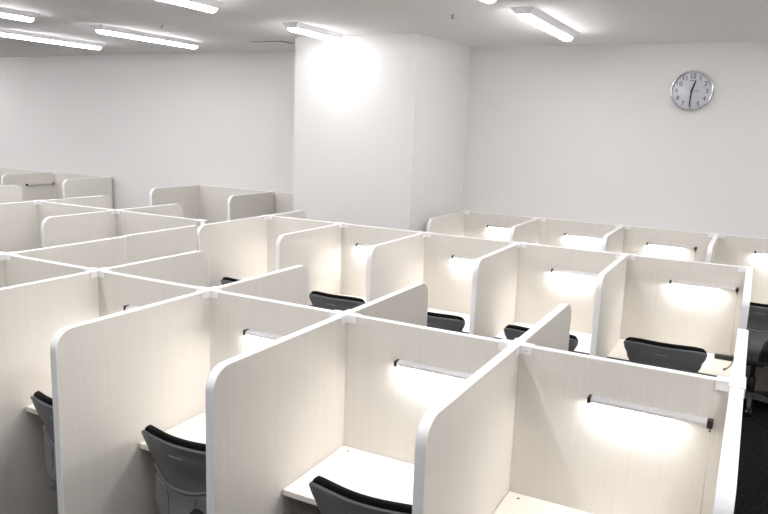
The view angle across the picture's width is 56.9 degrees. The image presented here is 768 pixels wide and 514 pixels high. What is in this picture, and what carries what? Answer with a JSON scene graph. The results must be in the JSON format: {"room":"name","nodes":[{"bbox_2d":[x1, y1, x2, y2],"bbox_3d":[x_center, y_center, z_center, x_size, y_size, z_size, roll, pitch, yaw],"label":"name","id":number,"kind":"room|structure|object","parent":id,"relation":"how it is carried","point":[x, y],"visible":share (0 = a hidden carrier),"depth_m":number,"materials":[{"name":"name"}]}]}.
{"room":"study room","nodes":[
{"label":"study room","id":0,"kind":"room"},
{"bbox_2d":[293,33,470,231],"bbox_3d":[-0.043,-0.604,6.925,1.335,2.881,1.009,7,12,27],"label":"wall pillar","id":1,"kind":"structure","parent":0,"point":[380,121],"depth_m":6.40,"materials":[{"name":"white paint"}]},
{"bbox_2d":[0,41,767,237],"bbox_3d":[-0.871,-0.823,7.968,15.200,2.881,0.100,7,12,27],"label":"wall","id":2,"kind":"structure","parent":0,"point":[585,133],"depth_m":6.74,"materials":[{"name":"white paint"}]},
{"bbox_2d":[670,70,713,111],"bbox_3d":[2.583,-1.394,5.949,0.342,0.342,0.036,7,12,27],"label":"wall clock","id":3,"kind":"object","parent":2,"relation":"attached to","point":[692,90],"visible":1,"depth_m":5.95,"materials":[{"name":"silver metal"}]},
{"bbox_2d":[0,0,767,56],"bbox_3d":[-3.200,-1.567,3.251,15.200,0.100,10.299,7,12,27],"label":"ceiling","id":4,"kind":"structure","parent":0,"point":[238,25],"depth_m":5.37,"materials":[{"name":"white paint"}]},
{"bbox_2d":[0,6,39,21],"bbox_3d":[-3.084,-1.814,5.098,0.166,0.066,1.260,7,12,27],"label":"ceiling light","id":5,"kind":"object","parent":4,"relation":"attached to","point":[5,12],"visible":1,"depth_m":5.47,"materials":[{"name":"white plastic"}]},
{"bbox_2d":[0,13,33,21],"bbox_3d":[-3.085,-1.795,5.101,0.078,0.027,1.216,7,12,27],"label":"diffuser","id":6,"kind":"object","parent":5,"relation":"attached to","point":[17,16],"depth_m":5.49,"materials":[{"name":"white plastic"}]},
{"bbox_2d":[0,28,105,49],"bbox_3d":[-3.385,-2.204,7.189,0.166,0.066,1.260,7,12,27],"label":"ceiling light","id":7,"kind":"object","parent":4,"relation":"attached to","point":[9,33],"visible":1,"depth_m":7.13,"materials":[{"name":"white plastic"}]},
{"bbox_2d":[89,25,202,48],"bbox_3d":[-2.216,-2.077,6.721,0.166,0.066,1.260,7,12,27],"label":"ceiling light","id":8,"kind":"object","parent":4,"relation":"attached to","point":[102,29],"visible":1,"depth_m":6.59,"materials":[{"name":"white plastic"}]},
{"bbox_2d":[159,0,224,12],"bbox_3d":[-1.440,-1.607,4.286,0.166,0.066,1.260,7,12,27],"label":"ceiling light","id":9,"kind":"object","parent":4,"relation":"attached to","point":[211,6],"visible":1,"depth_m":4.65,"materials":[{"name":"white plastic"}]},
{"bbox_2d":[260,41,293,43],"bbox_3d":[-1.105,-2.118,7.005,0.376,0.006,0.195,7,12,27],"label":"ceiling slot","id":10,"kind":"object","parent":4,"relation":"attached to","point":[260,41],"visible":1,"depth_m":6.91,"materials":[{"name":"black plastic"}]},
{"bbox_2d":[282,22,344,41],"bbox_3d":[-0.578,-1.869,5.905,0.166,0.066,0.720,7,12,27],"label":"ceiling light","id":11,"kind":"object","parent":4,"relation":"attached to","point":[297,27],"visible":1,"depth_m":5.80,"materials":[{"name":"white plastic"}]},
{"bbox_2d":[288,28,338,41],"bbox_3d":[-0.579,-1.850,5.908,0.078,0.027,0.676,7,12,27],"label":"diffuser","id":12,"kind":"object","parent":11,"relation":"attached to","point":[313,32],"depth_m":5.87,"materials":[{"name":"white plastic"}]},
{"bbox_2d":[511,6,578,40],"bbox_3d":[1.180,-1.658,5.092,0.166,0.066,1.260,7,12,27],"label":"ceiling light","id":13,"kind":"object","parent":4,"relation":"attached to","point":[533,15],"visible":1,"depth_m":4.88,"materials":[{"name":"white plastic"}]},
{"bbox_2d":[518,14,571,40],"bbox_3d":[1.179,-1.639,5.096,0.078,0.027,1.216,7,12,27],"label":"diffuser","id":14,"kind":"object","parent":13,"relation":"attached to","point":[538,20],"depth_m":4.98,"materials":[{"name":"white plastic"}]},
{"bbox_2d":[734,398,767,513],"bbox_3d":[-3.306,1.364,3.783,15.200,0.100,10.299,7,12,27],"label":"floor","id":15,"kind":"structure","parent":0,"point":[752,479],"depth_m":4.67,"materials":[{"name":"black carpet"}]},
{"bbox_2d":[0,260,6,287],"bbox_3d":[-2.377,0.685,3.769,0.034,1.306,0.832,7,12,27],"label":"divider panel","id":16,"kind":"object","parent":15,"relation":"on","point":[3,282],"visible":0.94,"depth_m":4.01,"materials":[{"name":"white laminate"}]},
{"bbox_2d":[0,185,22,203],"bbox_3d":[-4.208,-0.077,7.527,0.034,1.334,0.846,7,12,27],"label":"divider panel","id":17,"kind":"object","parent":15,"relation":"on","point":[8,193],"visible":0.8,"depth_m":7.67,"materials":[{"name":"white laminate"}]},
{"bbox_2d":[0,201,39,251],"bbox_3d":[-3.316,0.207,6.140,0.034,1.334,0.756,7,12,27],"label":"divider panel","id":18,"kind":"object","parent":15,"relation":"on","point":[19,221],"visible":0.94,"depth_m":6.21,"materials":[{"name":"white laminate"}]},
{"bbox_2d":[0,167,50,177],"bbox_3d":[-5.080,-0.584,10.146,1.184,1.334,0.034,7,12,27],"label":"panel","id":19,"kind":"object","parent":15,"relation":"on","point":[3,170],"visible":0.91,"depth_m":10.13,"materials":[{"name":"white"}]},
{"bbox_2d":[1,172,55,201],"bbox_3d":[-4.744,-0.459,9.525,0.034,1.334,0.771,7,12,27],"label":"divider panel","id":20,"kind":"object","parent":15,"relation":"on","point":[48,191],"visible":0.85,"depth_m":9.48,"materials":[{"name":"white laminate"}]},
{"bbox_2d":[26,182,53,185],"bbox_3d":[-4.636,-0.786,9.575,0.037,0.430,0.409,7,12,27],"label":"lamp","id":21,"kind":"object","parent":20,"relation":"attached to","point":[47,182],"visible":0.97,"depth_m":9.52,"materials":[{"name":"silver metal"}]},
{"bbox_2d":[30,391,56,490],"bbox_3d":[-1.291,1.022,3.290,0.508,0.890,0.515,7,12,27],"label":"chair","id":22,"kind":"object","parent":15,"relation":"on","point":[43,404],"visible":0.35,"depth_m":3.09,"materials":[{"name":"grey plastic"}]},
{"bbox_2d":[0,251,88,286],"bbox_3d":[-1.881,0.661,3.995,0.834,1.309,0.169,7,12,27],"label":"panel","id":23,"kind":"object","parent":15,"relation":"on","point":[21,269],"depth_m":3.92,"materials":[{"name":"white laminate"}]},
{"bbox_2d":[0,272,98,513],"bbox_3d":[-1.714,0.771,3.428,0.034,1.306,0.832,7,12,27],"label":"divider panel","id":24,"kind":"object","parent":15,"relation":"on","point":[31,313],"visible":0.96,"depth_m":3.39,"materials":[{"name":"white"}]},
{"bbox_2d":[18,236,125,267],"bbox_3d":[-1.972,0.563,4.525,0.034,1.306,0.834,7,12,27],"label":"divider panel","id":25,"kind":"object","parent":15,"relation":"on","point":[109,252],"visible":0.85,"depth_m":4.52,"materials":[{"name":"white wood"}]},
{"bbox_2d":[46,196,109,208],"bbox_3d":[-2.944,0.094,6.835,0.034,1.334,0.771,7,12,27],"label":"divider panel","id":26,"kind":"object","parent":15,"relation":"on","point":[91,201],"visible":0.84,"depth_m":6.83,"materials":[{"name":"white"}]},
{"bbox_2d":[41,210,115,247],"bbox_3d":[-2.432,0.314,5.727,0.034,1.334,0.681,7,12,27],"label":"divider panel","id":27,"kind":"object","parent":15,"relation":"on","point":[81,227],"visible":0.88,"depth_m":5.58,"materials":[{"name":"white laminate"}]},
{"bbox_2d":[33,200,123,247],"bbox_3d":[-2.671,0.209,6.247,1.087,1.337,0.169,7,12,27],"label":"panel","id":28,"kind":"object","parent":15,"relation":"on","point":[46,209],"depth_m":6.23,"materials":[{"name":"white"}]},
{"bbox_2d":[55,172,112,208],"bbox_3d":[-4.076,-0.454,9.630,1.086,1.334,0.034,7,12,27],"label":"panel","id":29,"kind":"object","parent":15,"relation":"on","point":[60,177],"visible":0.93,"depth_m":9.67,"materials":[{"name":"white"}]},
{"bbox_2d":[62,177,111,208],"bbox_3d":[-3.769,-0.339,9.058,0.034,1.334,0.711,7,12,27],"label":"divider panel","id":30,"kind":"object","parent":15,"relation":"on","point":[100,186],"visible":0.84,"depth_m":8.94,"materials":[{"name":"white laminate"}]},
{"bbox_2d":[50,286,222,513],"bbox_3d":[-1.028,0.848,3.131,0.169,1.309,0.933,7,12,27],"label":"divider panel","id":31,"kind":"object","parent":15,"relation":"on","point":[114,376],"depth_m":2.94,"materials":[{"name":"white"}]},
{"bbox_2d":[85,267,197,316],"bbox_3d":[-1.218,0.747,3.655,0.834,1.309,0.169,7,12,27],"label":"panel","id":32,"kind":"object","parent":15,"relation":"on","point":[116,290],"depth_m":3.58,"materials":[{"name":"white"}]},
{"bbox_2d":[25,397,51,414],"bbox_3d":[-1.292,0.745,3.416,0.714,0.052,0.449,7,12,27],"label":"desk","id":33,"kind":"object","parent":32,"relation":"attached to","point":[30,408],"visible":0.09,"depth_m":3.37,"materials":[{"name":"beige laminate"}]},
{"bbox_2d":[123,305,139,309],"bbox_3d":[-1.131,0.476,3.523,0.409,0.430,0.037,7,12,27],"label":"lamp","id":34,"kind":"object","parent":32,"relation":"attached to","point":[126,307],"visible":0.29,"depth_m":3.56,"materials":[{"name":"silver metal"}]},
{"bbox_2d":[124,204,183,217],"bbox_3d":[-2.081,0.207,6.383,0.034,1.334,0.756,7,12,27],"label":"divider panel","id":35,"kind":"object","parent":15,"relation":"on","point":[175,210],"visible":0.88,"depth_m":6.37,"materials":[{"name":"white laminate"}]},
{"bbox_2d":[108,251,208,287],"bbox_3d":[-1.315,0.650,4.173,0.034,1.306,0.808,7,12,27],"label":"divider panel","id":36,"kind":"object","parent":15,"relation":"on","point":[188,268],"visible":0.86,"depth_m":4.17,"materials":[{"name":"white laminate"}]},
{"bbox_2d":[122,225,196,263],"bbox_3d":[-1.619,0.452,5.198,0.034,1.310,0.686,7,12,27],"label":"divider panel","id":37,"kind":"object","parent":15,"relation":"on","point":[143,246],"visible":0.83,"depth_m":5.06,"materials":[{"name":"white wood"}]},
{"bbox_2d":[116,211,206,236],"bbox_3d":[-1.843,0.321,5.797,0.979,1.337,0.085,7,12,27],"label":"panel","id":38,"kind":"object","parent":15,"relation":"on","point":[127,222],"depth_m":5.76,"materials":[{"name":"white laminate"}]},
{"bbox_2d":[141,425,206,513],"bbox_3d":[-0.692,1.100,2.982,0.508,0.890,0.515,7,12,27],"label":"chair","id":39,"kind":"object","parent":15,"relation":"on","point":[180,465],"visible":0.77,"depth_m":2.73,"materials":[{"name":"black plastic"}]},
{"bbox_2d":[150,185,199,218],"bbox_3d":[-2.445,-0.161,8.343,0.034,1.334,0.771,7,12,27],"label":"divider panel","id":40,"kind":"object","parent":15,"relation":"on","point":[188,197],"visible":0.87,"depth_m":8.32,"materials":[{"name":"white laminate"}]},
{"bbox_2d":[220,277,238,284],"bbox_3d":[-1.015,0.585,5.756,0.508,0.890,0.515,7,12,27],"label":"chair","id":41,"kind":"object","parent":15,"relation":"on","point":[225,280],"visible":0.05,"depth_m":5.56,"materials":[{"name":"black plastic"}]},
{"bbox_2d":[200,185,267,223],"bbox_3d":[-1.767,-0.155,8.442,1.109,1.334,0.034,7,12,27],"label":"panel","id":42,"kind":"object","parent":15,"relation":"on","point":[213,199],"visible":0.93,"depth_m":8.47,"materials":[{"name":"white"}]},
{"bbox_2d":[197,215,274,286],"bbox_3d":[-1.217,0.341,5.890,0.085,1.309,0.895,7,12,27],"label":"divider panel","id":43,"kind":"object","parent":15,"relation":"on","point":[236,249],"depth_m":5.80,"materials":[{"name":"white"}]},
{"bbox_2d":[227,192,273,220],"bbox_3d":[-1.464,-0.034,7.839,0.034,1.334,0.771,7,12,27],"label":"divider panel","id":44,"kind":"object","parent":15,"relation":"on","point":[241,206],"visible":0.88,"depth_m":7.69,"materials":[{"name":"white laminate"}]},
{"bbox_2d":[218,265,308,305],"bbox_3d":[-0.653,0.736,3.833,0.034,1.306,0.808,7,12,27],"label":"divider panel","id":45,"kind":"object","parent":15,"relation":"on","point":[291,284],"visible":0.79,"depth_m":3.83,"materials":[{"name":"white"}]},
{"bbox_2d":[210,291,332,372],"bbox_3d":[-0.518,0.839,3.295,0.749,1.306,0.034,7,12,27],"label":"panel","id":46,"kind":"object","parent":15,"relation":"on","point":[231,313],"visible":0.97,"depth_m":3.25,"materials":[{"name":"white"}]},
{"bbox_2d":[140,411,205,451],"bbox_3d":[-0.630,0.831,3.075,0.714,0.052,0.449,7,12,27],"label":"desk","id":47,"kind":"object","parent":46,"relation":"attached to","point":[193,429],"visible":0.13,"depth_m":3.17,"materials":[{"name":"beige laminate"}]},
{"bbox_2d":[243,329,283,340],"bbox_3d":[-0.461,0.563,3.179,0.409,0.430,0.037,7,12,27],"label":"lamp","id":48,"kind":"object","parent":46,"relation":"attached to","point":[255,333],"visible":0.37,"depth_m":3.19,"materials":[{"name":"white plastic"}]},
{"bbox_2d":[205,309,360,513],"bbox_3d":[-0.365,0.934,2.791,0.169,1.309,0.933,7,12,27],"label":"divider panel","id":49,"kind":"object","parent":15,"relation":"on","point":[275,409],"depth_m":2.61,"materials":[{"name":"white"}]},
{"bbox_2d":[274,192,292,213],"bbox_3d":[-0.869,-0.038,7.981,0.922,1.334,0.034,7,12,27],"label":"panel","id":50,"kind":"object","parent":15,"relation":"on","point":[283,202],"visible":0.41,"depth_m":8.01,"materials":[{"name":"white laminate"}]},
{"bbox_2d":[271,210,306,218],"bbox_3d":[-0.896,0.237,6.535,0.034,1.306,0.568,7,12,27],"label":"divider panel","id":51,"kind":"object","parent":15,"relation":"on","point":[300,214],"visible":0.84,"depth_m":6.49,"materials":[{"name":"white laminate"}]},
{"bbox_2d":[267,216,348,272],"bbox_3d":[-0.687,0.328,6.069,0.813,1.309,0.085,7,12,27],"label":"panel","id":52,"kind":"object","parent":15,"relation":"on","point":[279,225],"depth_m":6.08,"materials":[{"name":"white"}]},
{"bbox_2d":[275,224,341,304],"bbox_3d":[-0.582,0.429,5.543,0.034,1.306,0.857,7,12,27],"label":"divider panel","id":53,"kind":"object","parent":15,"relation":"on","point":[318,249],"visible":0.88,"depth_m":5.51,"materials":[{"name":"white"}]},
{"bbox_2d":[309,291,365,310],"bbox_3d":[-0.276,0.677,5.393,0.508,0.890,0.515,7,12,27],"label":"chair","id":54,"kind":"object","parent":15,"relation":"on","point":[318,299],"visible":0.27,"depth_m":5.11,"materials":[{"name":"black plastic"}]},
{"bbox_2d":[309,475,411,513],"bbox_3d":[0.021,1.192,2.615,0.508,0.890,0.515,7,12,27],"label":"chair","id":55,"kind":"object","parent":15,"relation":"on","point":[330,497],"visible":0.93,"depth_m":2.36,"materials":[{"name":"black plastic"}]},
{"bbox_2d":[340,224,415,297],"bbox_3d":[-0.043,0.409,5.761,0.749,1.306,0.034,7,12,27],"label":"panel","id":56,"kind":"object","parent":15,"relation":"on","point":[353,258],"visible":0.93,"depth_m":5.77,"materials":[{"name":"white"}]},
{"bbox_2d":[309,294,365,306],"bbox_3d":[-0.158,0.402,5.536,0.714,0.052,0.463,7,12,27],"label":"desk","id":57,"kind":"object","parent":56,"relation":"attached to","point":[363,298],"visible":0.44,"depth_m":5.81,"materials":[{"name":"beige laminate"}]},
{"bbox_2d":[356,243,371,247],"bbox_3d":[-0.047,0.123,5.677,0.409,0.430,0.037,7,12,27],"label":"lamp","id":58,"kind":"object","parent":56,"relation":"attached to","point":[357,244],"visible":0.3,"depth_m":5.70,"materials":[{"name":"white plastic"}]},
{"bbox_2d":[352,282,427,326],"bbox_3d":[0.010,0.822,3.492,0.034,1.306,0.808,7,12,27],"label":"divider panel","id":59,"kind":"object","parent":15,"relation":"on","point":[409,304],"visible":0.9,"depth_m":3.48,"materials":[{"name":"white laminate"}]},
{"bbox_2d":[366,233,424,302],"bbox_3d":[0.080,0.515,5.202,0.034,1.306,0.857,7,12,27],"label":"divider panel","id":60,"kind":"object","parent":15,"relation":"on","point":[397,264],"visible":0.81,"depth_m":5.04,"materials":[{"name":"white laminate"}]},
{"bbox_2d":[343,315,502,464],"bbox_3d":[0.144,0.925,2.954,0.749,1.306,0.034,7,12,27],"label":"panel","id":61,"kind":"object","parent":15,"relation":"on","point":[385,404],"visible":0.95,"depth_m":2.93,"materials":[{"name":"white"}]},
{"bbox_2d":[283,445,413,505],"bbox_3d":[0.033,0.917,2.735,0.714,0.052,0.449,7,12,27],"label":"desk","id":62,"kind":"object","parent":61,"relation":"attached to","point":[363,472],"visible":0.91,"depth_m":2.82,"materials":[{"name":"beige laminate"}]},
{"bbox_2d":[394,359,473,379],"bbox_3d":[0.220,0.651,2.829,0.409,0.430,0.037,7,12,27],"label":"lamp","id":63,"kind":"object","parent":61,"relation":"attached to","point":[408,364],"visible":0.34,"depth_m":2.80,"materials":[{"name":"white plastic"}]},
{"bbox_2d":[426,211,464,235],"bbox_3d":[0.570,0.245,6.788,0.034,1.306,0.838,7,12,27],"label":"divider panel","id":64,"kind":"object","parent":15,"relation":"on","point":[453,223],"visible":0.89,"depth_m":6.69,"materials":[{"name":"white laminate"}]},
{"bbox_2d":[427,312,464,332],"bbox_3d":[0.392,0.773,4.999,0.508,0.890,0.515,7,12,27],"label":"chair","id":65,"kind":"object","parent":15,"relation":"on","point":[455,323],"visible":0.17,"depth_m":4.68,"materials":[{"name":"black plastic"}]},
{"bbox_2d":[416,231,508,313],"bbox_3d":[0.581,0.492,5.416,0.813,1.309,0.085,7,12,27],"label":"panel","id":66,"kind":"object","parent":15,"relation":"on","point":[448,280],"depth_m":5.40,"materials":[{"name":"white"}]},
{"bbox_2d":[427,308,469,333],"bbox_3d":[0.504,0.488,5.195,0.714,0.052,0.463,7,12,27],"label":"desk","id":67,"kind":"object","parent":66,"relation":"attached to","point":[466,317],"visible":0.02,"depth_m":5.35,"materials":[{"name":"beige laminate"}]},
{"bbox_2d":[452,255,476,260],"bbox_3d":[0.690,0.218,5.298,0.409,0.430,0.037,7,12,27],"label":"lamp","id":68,"kind":"object","parent":66,"relation":"attached to","point":[453,256],"visible":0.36,"depth_m":5.30,"materials":[{"name":"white plastic"}]},
{"bbox_2d":[412,338,534,513],"bbox_3d":[0.297,1.020,2.450,0.169,1.309,0.933,7,12,27],"label":"divider panel","id":69,"kind":"object","parent":15,"relation":"on","point":[463,443],"depth_m":2.28,"materials":[{"name":"white"}]},
{"bbox_2d":[469,243,519,337],"bbox_3d":[0.743,0.600,4.862,0.034,1.306,0.857,7,12,27],"label":"divider panel","id":70,"kind":"object","parent":15,"relation":"on","point":[494,274],"visible":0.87,"depth_m":4.72,"materials":[{"name":"white laminate"}]},
{"bbox_2d":[464,211,545,240],"bbox_3d":[1.130,0.232,6.961,0.828,1.309,0.085,7,12,27],"label":"panel","id":71,"kind":"object","parent":15,"relation":"on","point":[475,223],"depth_m":6.93,"materials":[{"name":"white laminate"}]},
{"bbox_2d":[487,225,510,229],"bbox_3d":[1.185,-0.080,6.865,0.409,0.430,0.037,7,12,27],"label":"lamp","id":72,"kind":"object","parent":71,"relation":"attached to","point":[489,226],"visible":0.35,"depth_m":6.86,"materials":[{"name":"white plastic"}]},
{"bbox_2d":[509,218,539,243],"bbox_3d":[1.245,0.332,6.441,0.034,1.306,0.838,7,12,27],"label":"divider panel","id":73,"kind":"object","parent":15,"relation":"on","point":[528,231],"visible":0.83,"depth_m":6.33,"materials":[{"name":"white laminate"}]},
{"bbox_2d":[503,325,577,351],"bbox_3d":[1.048,0.858,4.662,0.508,0.890,0.515,7,12,27],"label":"chair","id":74,"kind":"object","parent":15,"relation":"on","point":[511,332],"visible":0.1,"depth_m":4.45,"materials":[{"name":"black plastic"}]},
{"bbox_2d":[519,303,570,350],"bbox_3d":[0.672,0.908,3.151,0.034,1.306,0.808,7,12,27],"label":"divider panel","id":75,"kind":"object","parent":15,"relation":"on","point":[552,331],"visible":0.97,"depth_m":3.12,"materials":[{"name":"white wood"}]},
{"bbox_2d":[509,241,635,333],"bbox_3d":[1.272,0.582,5.061,0.878,1.309,0.085,7,12,27],"label":"panel","id":76,"kind":"object","parent":15,"relation":"on","point":[540,290],"depth_m":5.02,"materials":[{"name":"white"}]},
{"bbox_2d":[494,322,590,354],"bbox_3d":[1.167,0.574,4.854,0.714,0.052,0.463,7,12,27],"label":"desk","id":77,"kind":"object","parent":76,"relation":"attached to","point":[584,339],"visible":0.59,"depth_m":4.82,"materials":[{"name":"beige laminate"}]},
{"bbox_2d":[551,268,598,276],"bbox_3d":[1.359,0.314,4.955,0.409,0.430,0.037,7,12,27],"label":"lamp","id":78,"kind":"object","parent":76,"relation":"attached to","point":[552,269],"visible":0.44,"depth_m":4.93,"materials":[{"name":"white plastic"}]},
{"bbox_2d":[539,218,615,250],"bbox_3d":[1.786,0.314,6.647,0.763,1.306,0.034,7,12,27],"label":"panel","id":79,"kind":"object","parent":15,"relation":"on","point":[552,231],"visible":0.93,"depth_m":6.57,"materials":[{"name":"white laminate"}]},
{"bbox_2d":[564,233,603,238],"bbox_3d":[1.851,0.010,6.523,0.409,0.430,0.037,7,12,27],"label":"lamp","id":80,"kind":"object","parent":79,"relation":"attached to","point":[565,234],"visible":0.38,"depth_m":6.49,"materials":[{"name":"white plastic"}]},
{"bbox_2d":[590,255,626,357],"bbox_3d":[1.405,0.686,4.521,0.034,1.306,0.857,7,12,27],"label":"divider panel","id":81,"kind":"object","parent":15,"relation":"on","point":[610,285],"visible":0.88,"depth_m":4.33,"materials":[{"name":"white laminate"}]},
{"bbox_2d":[601,226,623,252],"bbox_3d":[1.921,0.420,6.093,0.034,1.306,0.838,7,12,27],"label":"divider panel","id":82,"kind":"object","parent":15,"relation":"on","point":[612,241],"visible":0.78,"depth_m":5.95,"materials":[{"name":"white"}]},
{"bbox_2d":[509,345,729,513],"bbox_3d":[0.807,1.010,2.613,0.749,1.306,0.034,7,12,27],"label":"panel","id":83,"kind":"object","parent":15,"relation":"on","point":[570,451],"visible":0.99,"depth_m":2.53,"materials":[{"name":"white"}]},
{"bbox_2d":[493,491,591,513],"bbox_3d":[0.695,1.003,2.394,0.714,0.052,0.449,7,12,27],"label":"desk","id":84,"kind":"object","parent":83,"relation":"attached to","point":[512,503],"visible":1,"depth_m":2.63,"materials":[{"name":"beige laminate"}]},
{"bbox_2d":[587,394,713,513],"bbox_3d":[0.903,0.728,2.476,0.409,0.430,0.037,7,12,27],"label":"lamp","id":85,"kind":"object","parent":83,"relation":"attached to","point":[604,401],"visible":1,"depth_m":2.42,"materials":[{"name":"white plastic"}]},
{"bbox_2d":[624,337,706,373],"bbox_3d":[1.755,0.916,4.482,0.508,0.890,0.515,7,12,27],"label":"chair","id":86,"kind":"object","parent":15,"relation":"on","point":[684,358],"visible":0.34,"depth_m":4.21,"materials":[{"name":"black plastic"}]},
{"bbox_2d":[615,224,724,262],"bbox_3d":[2.452,0.404,6.281,0.892,1.309,0.085,7,12,27],"label":"panel","id":87,"kind":"object","parent":15,"relation":"on","point":[635,240],"depth_m":6.19,"materials":[{"name":"white"}]},
{"bbox_2d":[646,242,696,258],"bbox_3d":[2.492,0.103,6.195,0.409,0.430,0.037,7,12,27],"label":"lamp","id":88,"kind":"object","parent":87,"relation":"attached to","point":[647,243],"visible":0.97,"depth_m":6.14,"materials":[{"name":"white plastic"}]},
{"bbox_2d":[620,255,753,355],"bbox_3d":[1.944,0.669,4.715,0.770,1.309,0.085,7,12,27],"label":"panel","id":89,"kind":"object","parent":15,"relation":"on","point":[654,309],"depth_m":4.65,"materials":[{"name":"white laminate"}]},
{"bbox_2d":[607,339,732,377],"bbox_3d":[1.830,0.659,4.514,0.714,0.052,0.463,7,12,27],"label":"desk","id":90,"kind":"object","parent":89,"relation":"attached to","point":[713,367],"visible":0.26,"depth_m":4.42,"materials":[{"name":"beige laminate"}]},
{"bbox_2d":[714,353,733,369],"bbox_3d":[2.106,0.645,4.393,0.114,0.042,0.267,7,12,27],"label":"power adapter","id":91,"kind":"object","parent":90,"relation":"on","point":[716,355],"visible":0.88,"depth_m":4.47,"materials":[{"name":"black plastic"}]},
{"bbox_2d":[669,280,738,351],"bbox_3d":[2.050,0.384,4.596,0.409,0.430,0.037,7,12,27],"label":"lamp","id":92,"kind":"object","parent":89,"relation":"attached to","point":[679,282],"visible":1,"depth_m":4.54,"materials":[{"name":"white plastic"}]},
{"bbox_2d":[706,235,717,262],"bbox_3d":[2.596,0.507,5.746,0.034,1.306,0.838,7,12,27],"label":"divider panel","id":93,"kind":"object","parent":15,"relation":"on","point":[712,247],"visible":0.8,"depth_m":5.44,"materials":[{"name":"white wood"}]},
{"bbox_2d":[713,374,746,513],"bbox_3d":[0.938,1.105,2.109,0.088,1.308,0.913,7,12,27],"label":"divider panel","id":94,"kind":"object","parent":15,"relation":"on","point":[725,495],"depth_m":1.84,"materials":[{"name":"white"}]},
{"bbox_2d":[732,329,748,376],"bbox_3d":[1.335,0.994,2.810,0.041,1.306,0.808,7,12,27],"label":"divider panel","id":95,"kind":"object","parent":15,"relation":"on","point":[740,355],"visible":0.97,"depth_m":2.64,"materials":[{"name":"white"}]},
{"bbox_2d":[715,234,767,391],"bbox_3d":[3.137,0.489,5.953,0.763,1.306,0.034,7,12,27],"label":"panel","id":96,"kind":"object","parent":15,"relation":"on","point":[734,250],"visible":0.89,"depth_m":5.92,"materials":[{"name":"white laminate"}]},
{"bbox_2d":[754,251,767,254],"bbox_3d":[3.240,0.182,5.807,0.409,0.430,0.037,7,12,27],"label":"lamp","id":97,"kind":"object","parent":96,"relation":"attached to","point":[755,252],"visible":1,"depth_m":5.83,"materials":[{"name":"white plastic"}]},
{"bbox_2d":[738,269,752,329],"bbox_3d":[2.068,0.772,4.180,0.038,1.306,0.857,7,12,27],"label":"divider panel","id":98,"kind":"object","parent":15,"relation":"on","point":[746,297],"visible":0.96,"depth_m":3.72,"materials":[{"name":"white laminate"}]},
{"bbox_2d":[745,302,767,416],"bbox_3d":[2.934,0.757,5.596,0.508,0.890,0.515,7,12,27],"label":"chair","id":99,"kind":"object","parent":15,"relation":"on","point":[757,323],"visible":0.56,"depth_m":5.38,"materials":[{"name":"black fabric"}]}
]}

